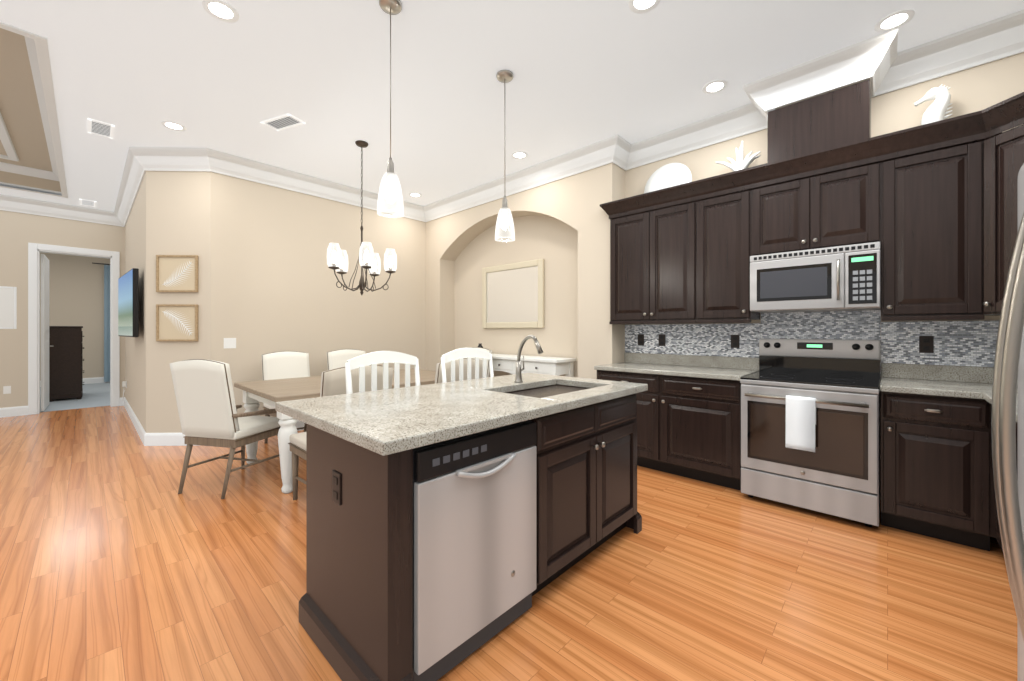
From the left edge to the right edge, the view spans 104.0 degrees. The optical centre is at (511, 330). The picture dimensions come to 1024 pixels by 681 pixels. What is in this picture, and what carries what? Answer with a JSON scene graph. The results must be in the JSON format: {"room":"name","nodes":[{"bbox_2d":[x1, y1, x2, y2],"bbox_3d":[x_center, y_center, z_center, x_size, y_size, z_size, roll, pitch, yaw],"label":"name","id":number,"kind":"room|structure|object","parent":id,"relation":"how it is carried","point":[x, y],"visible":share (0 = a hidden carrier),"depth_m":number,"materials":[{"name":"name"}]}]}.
{"room":"kitchen","nodes":[
{"label":"kitchen","id":0,"kind":"room"},
{"bbox_2d":[0,210,124,414],"bbox_3d":[-8.398,-0.355,5.044,0.190,3.250,5.056,0,0,43],"label":"wall","id":1,"kind":"structure","parent":0,"point":[17,230],"depth_m":6.10,"materials":[{"name":"beige paint"}]},
{"bbox_2d":[3,386,10,393],"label":"outlet","id":2,"kind":"object","parent":1,"relation":"attached to","point":[6,389],"depth_m":5.92,"materials":[{"name":"white plastic"}]},
{"bbox_2d":[0,286,16,328],"bbox_3d":[-7.633,-0.345,5.769,0.030,0.630,0.620,0,0,43],"label":"electrical panel","id":3,"kind":"object","parent":1,"relation":"attached to","point":[8,297],"visible":1,"depth_m":5.93,"materials":[{"name":"white"}]},
{"bbox_2d":[40,254,52,410],"bbox_3d":[-7.656,0.023,6.571,0.800,2.470,0.143,0,0,43],"label":"door leaf","id":4,"kind":"structure","parent":1,"relation":"in","point":[44,346],"depth_m":6.33,"materials":[{"name":"white wood"}]},
{"bbox_2d":[40,382,109,411],"bbox_3d":[-9.039,1.298,7.802,4.540,0.064,5.400,0,0,43],"label":"floor","id":5,"kind":"structure","parent":0,"point":[94,394],"depth_m":7.29,"materials":[{"name":"grey"}]},
{"bbox_2d":[49,326,83,401],"bbox_3d":[-8.464,0.590,7.604,0.990,1.360,0.458,0,0,43],"label":"dresser","id":6,"kind":"object","parent":5,"relation":"on","point":[66,359],"visible":0.98,"depth_m":7.28,"materials":[{"name":"brown wood"}]},
{"bbox_2d":[40,171,425,432],"bbox_3d":[-6.807,-0.355,7.140,8.700,3.250,7.490,0,0,43],"label":"wall","id":7,"kind":"structure","parent":0,"point":[266,282],"depth_m":5.01,"materials":[{"name":"beige paint"}]},
{"bbox_2d":[92,263,109,381],"bbox_3d":[-9.619,-0.201,10.062,0.060,2.882,1.300,0,0,43],"label":"curtain","id":8,"kind":"object","parent":7,"relation":"hanging from","point":[106,266],"visible":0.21,"depth_m":9.75,"materials":[{"name":"blue"}]},
{"bbox_2d":[122,381,126,400],"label":"outlet","id":9,"kind":"object","parent":7,"relation":"attached to","point":[124,384],"depth_m":6.49,"materials":[{"name":"white plastic"}]},
{"bbox_2d":[118,268,138,336],"bbox_3d":[-4.765,-0.320,4.973,1.360,0.780,0.072,0,0,41],"label":"wall-mounted tv","id":10,"kind":"object","parent":7,"relation":"attached to","point":[128,284],"visible":1,"depth_m":4.66,"materials":[{"name":"black"}]},
{"bbox_2d":[0,377,303,445],"bbox_3d":[-6.051,1.198,5.332,11.878,0.144,8.690,0,0,43],"label":"baseboard","id":11,"kind":"structure","parent":7,"relation":"attached to","point":[148,439],"depth_m":5.09,"materials":[{"name":"white wood"}]},
{"bbox_2d":[156,304,197,340],"bbox_3d":[-3.708,-0.090,4.430,0.440,0.410,0.030,0,0,-2],"label":"picture frame","id":12,"kind":"object","parent":7,"relation":"attached to","point":[174,322],"visible":1,"depth_m":4.43,"materials":[{"name":"beige paper"}]},
{"bbox_2d":[156,255,197,291],"bbox_3d":[-3.708,-0.635,4.430,0.440,0.410,0.030,0,0,-2],"label":"picture frame","id":13,"kind":"object","parent":7,"relation":"attached to","point":[174,273],"visible":1,"depth_m":4.43,"materials":[{"name":"brown wood"}]},
{"bbox_2d":[224,338,235,348],"bbox_3d":[-3.238,0.140,4.591,0.010,0.120,0.120,0,0,43],"label":"switch plate","id":14,"kind":"object","parent":7,"relation":"attached to","point":[228,342],"visible":1,"depth_m":4.58,"materials":[{"name":"white plastic"}]},
{"bbox_2d":[0,9,1023,226],"bbox_3d":[-2.891,-1.877,3.993,13.348,0.205,5.704,0,0,16],"label":"crown molding","id":15,"kind":"structure","parent":7,"relation":"attached to","point":[876,58],"depth_m":4.06,"materials":[{"name":"white"}]},
{"bbox_2d":[0,406,1017,680],"bbox_3d":[-2.461,1.300,2.098,12.860,0.060,8.890,0,0,43],"label":"floor","id":16,"kind":"structure","parent":0,"point":[108,572],"depth_m":1.97,"materials":[{"name":"brown wood"}]},
{"bbox_2d":[170,359,280,498],"bbox_3d":[-2.327,0.744,3.346,0.570,1.059,0.671,0,0,13],"label":"armchair","id":17,"kind":"object","parent":16,"relation":"on","point":[207,408],"visible":0.91,"depth_m":3.09,"materials":[{"name":"beige fabric"}]},
{"bbox_2d":[261,351,309,443],"bbox_3d":[-2.437,0.754,4.483,0.667,1.039,0.518,0,0,43],"label":"dining chair","id":18,"kind":"object","parent":16,"relation":"on","point":[281,364],"visible":0.38,"depth_m":4.60,"materials":[{"name":"beige fabric"}]},
{"bbox_2d":[234,369,435,492],"bbox_3d":[-1.534,0.882,4.136,1.240,0.775,1.990,0,0,43],"label":"dining table","id":19,"kind":"object","parent":16,"relation":"on","point":[269,392],"visible":0.44,"depth_m":3.44,"materials":[{"name":"brown wood"}]},
{"bbox_2d":[288,365,392,499],"bbox_3d":[-1.272,0.754,2.977,0.667,1.039,0.518,0,0,43],"label":"dining chair","id":20,"kind":"object","parent":16,"relation":"on","point":[333,382],"visible":0.26,"depth_m":2.80,"materials":[{"name":"beige fabric"}]},
{"bbox_2d":[326,349,365,369],"bbox_3d":[-1.944,0.754,5.008,0.667,1.039,0.518,0,0,43],"label":"dining chair","id":21,"kind":"object","parent":16,"relation":"on","point":[336,358],"visible":0.26,"depth_m":5.09,"materials":[{"name":"beige fabric"}]},
{"bbox_2d":[345,351,419,393],"bbox_3d":[-0.660,0.700,2.417,0.478,1.143,0.530,0,0,43],"label":"bar stool","id":22,"kind":"object","parent":16,"relation":"on","point":[385,357],"visible":0.2,"depth_m":2.54,"materials":[{"name":"white paint"}]},
{"bbox_2d":[435,358,482,383],"bbox_3d":[-0.642,0.754,3.648,0.667,1.039,0.518,0,0,43],"label":"dining chair","id":23,"kind":"object","parent":16,"relation":"on","point":[438,377],"visible":0.16,"depth_m":3.38,"materials":[{"name":"beige fabric"}]},
{"bbox_2d":[441,348,493,382],"bbox_3d":[-0.180,0.700,2.927,0.478,1.143,0.530,0,0,43],"label":"bar stool","id":24,"kind":"object","parent":16,"relation":"on","point":[460,353],"visible":0.22,"depth_m":3.05,"materials":[{"name":"white paint"}]},
{"bbox_2d":[299,384,641,680],"bbox_3d":[-0.043,0.828,2.139,0.763,0.885,1.788,0,0,43],"label":"kitchen island","id":25,"kind":"object","parent":16,"relation":"on","point":[356,607],"visible":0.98,"depth_m":1.60,"materials":[{"name":"black wood"}]},
{"bbox_2d":[275,373,647,455],"bbox_3d":[-0.131,0.361,2.242,1.020,0.043,1.850,0,0,43],"label":"island countertop","id":26,"kind":"structure","parent":25,"relation":"on","point":[384,422],"depth_m":1.78,"materials":[{"name":"stone"}]},
{"bbox_2d":[514,335,542,382],"bbox_3d":[0.120,0.181,2.613,0.236,0.315,0.094,0,0,43],"label":"faucet","id":27,"kind":"object","parent":26,"relation":"on","point":[518,377],"visible":1,"depth_m":2.64,"materials":[{"name":"silver metal"}]},
{"bbox_2d":[413,420,535,680],"bbox_3d":[-0.329,0.839,1.776,0.669,0.862,0.626,0,0,43],"label":"dishwasher","id":28,"kind":"object","parent":16,"relation":"on","point":[474,495],"visible":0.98,"depth_m":1.50,"materials":[{"name":"grey metal"}]},
{"bbox_2d":[473,347,491,376],"bbox_3d":[-0.657,0.744,5.071,0.570,1.059,0.671,0,0,43],"label":"armchair","id":29,"kind":"object","parent":16,"relation":"on","point":[484,349],"visible":0.15,"depth_m":5.11,"materials":[{"name":"white wood"}]},
{"bbox_2d":[492,354,575,376],"bbox_3d":[-0.040,0.800,5.333,1.880,0.940,0.400,0,0,43],"label":"console table","id":30,"kind":"object","parent":16,"relation":"on","point":[557,366],"visible":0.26,"depth_m":4.83,"materials":[{"name":"white paint"}]},
{"bbox_2d":[597,370,1017,551],"bbox_3d":[1.738,0.828,2.640,3.156,0.885,1.948,0,0,43],"label":"base cabinet","id":31,"kind":"object","parent":16,"relation":"on","point":[937,476],"visible":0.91,"depth_m":2.50,"materials":[{"name":"black wood"}]},
{"bbox_2d":[594,353,1017,422],"bbox_3d":[1.731,0.311,2.632,3.156,0.143,1.968,0,0,43],"label":"countertop","id":32,"kind":"structure","parent":31,"relation":"on","point":[936,380],"depth_m":2.93,"materials":[{"name":"stone"}]},
{"bbox_2d":[740,338,880,526],"bbox_3d":[2.223,0.667,2.991,0.779,1.205,0.748,0,0,43],"label":"range","id":33,"kind":"object","parent":16,"relation":"on","point":[841,478],"visible":1,"depth_m":2.81,"materials":[{"name":"silver metal"}]},
{"bbox_2d":[785,395,815,451],"bbox_3d":[1.969,0.626,2.728,0.165,0.358,0.052,0,0,43],"label":"towel","id":34,"kind":"object","parent":33,"relation":"hanging from","point":[800,411],"visible":1,"depth_m":2.71,"materials":[{"name":"white fabric"}]},
{"bbox_2d":[991,164,1023,680],"bbox_3d":[1.518,0.400,0.715,0.842,1.740,0.920,0,0,43],"label":"refrigerator","id":35,"kind":"object","parent":16,"relation":"on","point":[1009,353],"visible":1,"depth_m":0.96,"materials":[{"name":"grey metal"}]},
{"bbox_2d":[0,0,1023,211],"bbox_3d":[-4.115,-2.149,3.652,17.400,0.362,8.890,0,0,43],"label":"ceiling","id":36,"kind":"structure","parent":0,"point":[586,72],"depth_m":3.10,"materials":[{"name":"white paint"}]},
{"bbox_2d":[79,199,96,206],"bbox_3d":[-6.547,-1.975,6.176,0.380,0.012,0.180,0,0,43],"label":"ceiling vent","id":37,"kind":"object","parent":36,"relation":"in","point":[81,201],"visible":1,"depth_m":6.16,"materials":[{"name":"white metal"}]},
{"bbox_2d":[88,118,114,138],"bbox_3d":[-4.021,-1.975,3.913,0.380,0.012,0.180,0,0,43],"label":"ceiling vent","id":38,"kind":"object","parent":36,"relation":"in","point":[95,127],"visible":1,"depth_m":3.91,"materials":[{"name":"white metal"}]},
{"bbox_2d":[161,121,185,130],"bbox_3d":[-3.262,-1.977,3.859,0.188,0.006,0.188,0,0,43],"label":"recessed light","id":39,"kind":"object","parent":36,"relation":"in","point":[178,127],"visible":1,"depth_m":3.85,"materials":[{"name":"white"}]},
{"bbox_2d":[202,0,238,22],"bbox_3d":[-1.797,-1.977,2.469,0.188,0.006,0.188,0,0,43],"label":"recessed light","id":40,"kind":"object","parent":36,"relation":"in","point":[221,10],"visible":1,"depth_m":2.47,"materials":[{"name":"white"}]},
{"bbox_2d":[260,113,305,130],"bbox_3d":[-2.171,-1.975,3.795,0.380,0.012,0.180,0,0,23],"label":"ceiling vent","id":41,"kind":"object","parent":36,"relation":"in","point":[286,121],"visible":1,"depth_m":3.79,"materials":[{"name":"white metal"}]},
{"bbox_2d":[327,140,396,294],"bbox_3d":[-1.601,-1.175,4.196,0.688,1.610,0.662,0,0,43],"label":"chandelier","id":42,"kind":"object","parent":36,"relation":"hanging from","point":[362,285],"visible":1,"depth_m":4.21,"materials":[{"name":"grey metal"}]},
{"bbox_2d":[377,0,403,217],"bbox_3d":[-0.734,-1.342,2.418,0.156,1.274,0.156,0,0,43],"label":"pendant light","id":43,"kind":"object","parent":36,"relation":"hanging from","point":[391,7],"visible":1,"depth_m":2.40,"materials":[{"name":"white glass"}]},
{"bbox_2d":[409,193,421,196],"bbox_3d":[-1.407,-1.977,5.821,0.188,0.006,0.188,0,0,43],"label":"recessed light","id":44,"kind":"object","parent":36,"relation":"in","point":[410,194],"visible":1,"depth_m":5.79,"materials":[{"name":"white"}]},
{"bbox_2d":[495,70,514,240],"bbox_3d":[-0.055,-1.342,3.097,0.156,1.274,0.156,0,0,43],"label":"pendant light","id":45,"kind":"object","parent":36,"relation":"hanging from","point":[503,76],"visible":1,"depth_m":3.08,"materials":[{"name":"white glass"}]},
{"bbox_2d":[511,151,527,158],"bbox_3d":[0.085,-1.977,4.502,0.188,0.006,0.188,0,0,43],"label":"recessed light","id":46,"kind":"object","parent":36,"relation":"in","point":[519,154],"visible":1,"depth_m":4.50,"materials":[{"name":"white"}]},
{"bbox_2d":[628,0,659,12],"bbox_3d":[0.795,-1.977,2.395,0.188,0.006,0.188,0,0,43],"label":"recessed light","id":47,"kind":"object","parent":36,"relation":"in","point":[636,6],"visible":1,"depth_m":2.43,"materials":[{"name":"white"}]},
{"bbox_2d":[702,79,727,93],"bbox_3d":[1.645,-1.977,3.242,0.188,0.006,0.188,0,0,43],"label":"recessed light","id":48,"kind":"object","parent":36,"relation":"in","point":[715,86],"visible":1,"depth_m":3.23,"materials":[{"name":"white"}]},
{"bbox_2d":[874,9,914,31],"bbox_3d":[2.438,-1.977,2.553,0.188,0.006,0.188,0,0,43],"label":"recessed light","id":49,"kind":"object","parent":36,"relation":"in","point":[892,21],"visible":1,"depth_m":2.55,"materials":[{"name":"white"}]},
{"bbox_2d":[426,163,624,378],"bbox_3d":[-0.081,-0.355,5.625,3.580,3.250,0.490,0,0,43],"label":"wall","id":50,"kind":"structure","parent":0,"point":[563,223],"depth_m":5.16,"materials":[{"name":"beige paint"}]},
{"bbox_2d":[482,259,543,327],"bbox_3d":[-0.013,-0.490,5.589,1.160,0.900,0.045,0,0,43],"label":"picture frame","id":51,"kind":"object","parent":50,"relation":"attached to","point":[513,293],"visible":1,"depth_m":5.54,"materials":[{"name":"beige painted wood"}]},
{"bbox_2d":[625,52,1023,499],"bbox_3d":[1.404,-0.355,2.138,3.360,3.250,3.540,0,0,43],"label":"wall","id":52,"kind":"structure","parent":0,"point":[978,88],"depth_m":2.92,"materials":[{"name":"beige paint"}]},
{"bbox_2d":[625,310,998,375],"bbox_3d":[2.398,0.091,3.349,3.146,0.498,0.010,0,0,43],"label":"tile backsplash","id":53,"kind":"structure","parent":52,"relation":"attached to","point":[956,343],"depth_m":3.18,"materials":[{"name":"tile"}]},
{"bbox_2d":[638,334,643,345],"bbox_3d":[1.385,0.096,4.288,0.056,0.117,0.008,0,0,43],"label":"outlet","id":54,"kind":"object","parent":53,"relation":"attached to","point":[640,336],"depth_m":4.28,"materials":[{"name":"black plastic"}]},
{"bbox_2d":[659,334,664,345],"bbox_3d":[1.551,0.093,4.131,0.052,0.114,0.008,0,0,43],"label":"outlet","id":55,"kind":"object","parent":53,"relation":"attached to","point":[661,336],"depth_m":4.13,"materials":[{"name":"black plastic"}]},
{"bbox_2d":[731,335,738,347],"bbox_3d":[2.045,0.096,3.667,0.058,0.111,0.008,0,0,43],"label":"outlet","id":56,"kind":"object","parent":53,"relation":"attached to","point":[734,338],"depth_m":3.67,"materials":[{"name":"black plastic"}]},
{"bbox_2d":[919,336,933,352],"bbox_3d":[2.934,0.096,2.832,0.069,0.115,0.008,0,0,43],"label":"outlet","id":57,"kind":"object","parent":53,"relation":"attached to","point":[926,344],"depth_m":2.83,"materials":[{"name":"black plastic"}]},
{"bbox_2d":[600,92,1023,323],"bbox_3d":[1.711,-0.695,2.665,3.229,1.250,1.948,0,0,43],"label":"upper cabinet","id":58,"kind":"object","parent":52,"relation":"attached to","point":[939,199],"visible":1,"depth_m":2.83,"materials":[{"name":"brown wood"}]},
{"bbox_2d":[644,163,691,192],"bbox_3d":[1.560,-1.435,3.998,0.476,0.485,0.135,0,0,43],"label":"decorative plate","id":59,"kind":"object","parent":58,"relation":"on","point":[671,174],"visible":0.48,"depth_m":4.00,"materials":[{"name":"white ceramic"}]},
{"bbox_2d":[715,141,760,171],"bbox_3d":[2.002,-1.430,3.552,0.369,0.477,0.130,0,0,43],"label":"coral","id":60,"kind":"object","parent":58,"relation":"on","point":[740,164],"visible":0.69,"depth_m":3.52,"materials":[{"name":"white ceramic"}]},
{"bbox_2d":[750,242,880,312],"bbox_3d":[2.339,-0.385,3.115,0.783,0.450,0.432,0,0,43],"label":"microwave","id":61,"kind":"object","parent":58,"relation":"attached to","point":[847,277],"visible":0.99,"depth_m":2.95,"materials":[{"name":"silver metal"}]},
{"bbox_2d":[767,80,870,162],"bbox_3d":[2.397,-1.481,3.137,0.616,0.578,0.321,0,0,43],"label":"chase","id":62,"kind":"object","parent":58,"relation":"on","point":[841,116],"visible":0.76,"depth_m":3.00,"materials":[{"name":"brown wood"}]},
{"bbox_2d":[914,84,952,124],"bbox_3d":[2.875,-1.430,2.733,0.182,0.477,0.112,0,0,43],"label":"seahorse","id":63,"kind":"object","parent":58,"relation":"on","point":[936,111],"visible":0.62,"depth_m":2.69,"materials":[{"name":"white ceramic"}]}
]}

